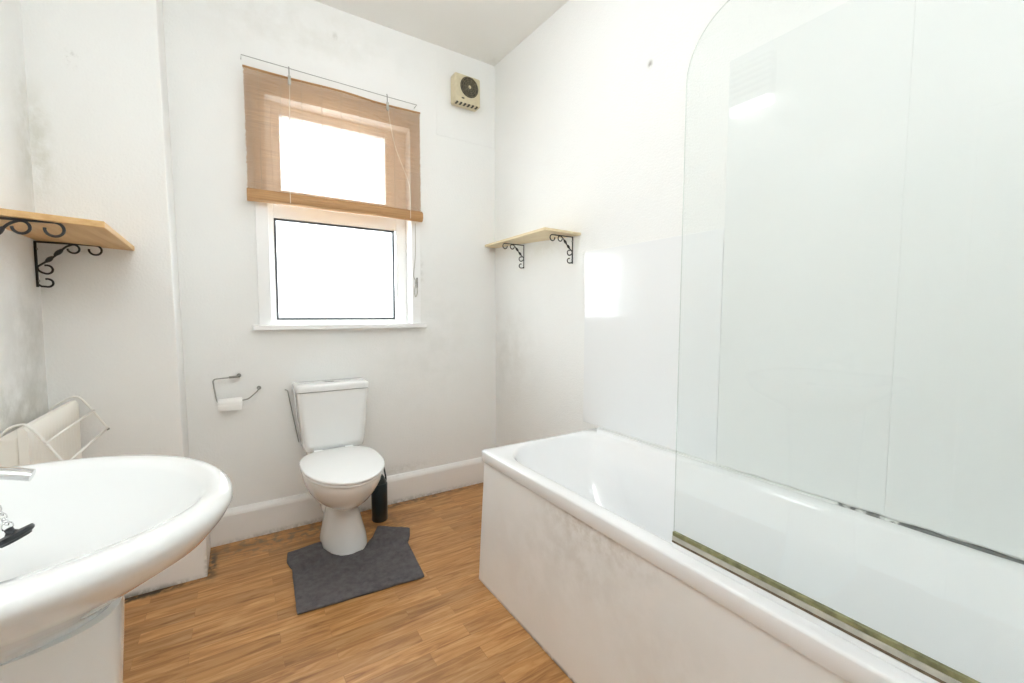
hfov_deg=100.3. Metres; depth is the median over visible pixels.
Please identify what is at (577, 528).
bathtub
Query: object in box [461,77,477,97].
grille
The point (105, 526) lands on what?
basin
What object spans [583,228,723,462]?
wall panel
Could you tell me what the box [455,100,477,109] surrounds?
vent
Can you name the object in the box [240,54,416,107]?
wire
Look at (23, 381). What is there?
wall
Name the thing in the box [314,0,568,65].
ceiling
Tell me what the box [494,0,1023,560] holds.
wall
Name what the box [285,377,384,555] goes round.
toilet
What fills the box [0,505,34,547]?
plug
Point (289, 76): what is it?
hook
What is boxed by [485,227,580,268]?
wall shelf
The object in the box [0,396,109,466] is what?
radiator
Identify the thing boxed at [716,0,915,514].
wall panel
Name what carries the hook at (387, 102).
hanging from the wire
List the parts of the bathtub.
panel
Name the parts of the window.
sash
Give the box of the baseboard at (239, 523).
[125,457,483,598]
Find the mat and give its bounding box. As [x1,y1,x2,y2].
[287,526,423,614]
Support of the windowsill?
attached to the wall at (431, 397)
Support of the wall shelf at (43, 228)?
attached to the wall at (23, 381)
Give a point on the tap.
(6, 473)
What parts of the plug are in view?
chain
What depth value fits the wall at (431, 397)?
2.26 m
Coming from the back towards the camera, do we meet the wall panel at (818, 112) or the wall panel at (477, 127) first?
the wall panel at (477, 127)
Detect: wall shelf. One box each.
[0,208,134,287]
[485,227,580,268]
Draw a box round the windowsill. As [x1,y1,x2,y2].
[253,323,426,330]
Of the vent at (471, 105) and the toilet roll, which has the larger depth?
the vent at (471, 105)
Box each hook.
[288,66,290,84]
[386,94,388,110]
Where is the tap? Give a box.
[0,467,35,480]
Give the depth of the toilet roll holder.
2.08 m
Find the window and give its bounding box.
[265,104,406,323]
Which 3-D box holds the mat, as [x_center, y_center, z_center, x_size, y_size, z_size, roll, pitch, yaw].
[-0.701,0.998,1.981,0.581,0.046,0.545,-2,4,-33]
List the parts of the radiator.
panel, hooked arm, radiator airer, rail, hooked arm, rail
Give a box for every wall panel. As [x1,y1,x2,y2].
[436,45,494,148]
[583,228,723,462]
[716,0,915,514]
[884,0,1023,558]
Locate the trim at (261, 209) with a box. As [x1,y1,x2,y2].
[251,86,420,324]
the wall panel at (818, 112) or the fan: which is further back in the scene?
the fan
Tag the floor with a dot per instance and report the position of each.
(240, 622)
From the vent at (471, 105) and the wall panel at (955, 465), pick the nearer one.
the wall panel at (955, 465)
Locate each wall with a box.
[0,0,48,436]
[21,0,188,457]
[162,0,495,508]
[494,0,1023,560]
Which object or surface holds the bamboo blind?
attached to the window
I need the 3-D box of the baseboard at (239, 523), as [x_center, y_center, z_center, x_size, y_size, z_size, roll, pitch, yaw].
[-0.911,0.912,2.305,2.120,0.175,0.297,-2,4,-33]
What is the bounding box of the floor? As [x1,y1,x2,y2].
[123,482,572,682]
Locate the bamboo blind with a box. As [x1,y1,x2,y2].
[242,64,422,221]
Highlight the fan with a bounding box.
[451,72,479,111]
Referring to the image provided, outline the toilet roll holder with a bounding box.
[212,373,260,402]
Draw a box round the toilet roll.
[218,397,242,411]
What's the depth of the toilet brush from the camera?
2.35 m
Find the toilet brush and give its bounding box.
[371,467,387,522]
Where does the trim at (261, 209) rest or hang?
attached to the wall at (431, 397)
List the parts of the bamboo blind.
stitch cord, stitch cord, lift cord, stitch cord, stitch cord, head rod, stitch cord, stitch cord, stitch cord, stitch cord, lift cord, stitch cord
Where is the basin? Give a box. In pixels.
[0,455,232,682]
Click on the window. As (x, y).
(276, 212)
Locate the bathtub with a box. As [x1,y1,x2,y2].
[479,427,1023,682]
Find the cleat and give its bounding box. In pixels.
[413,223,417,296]

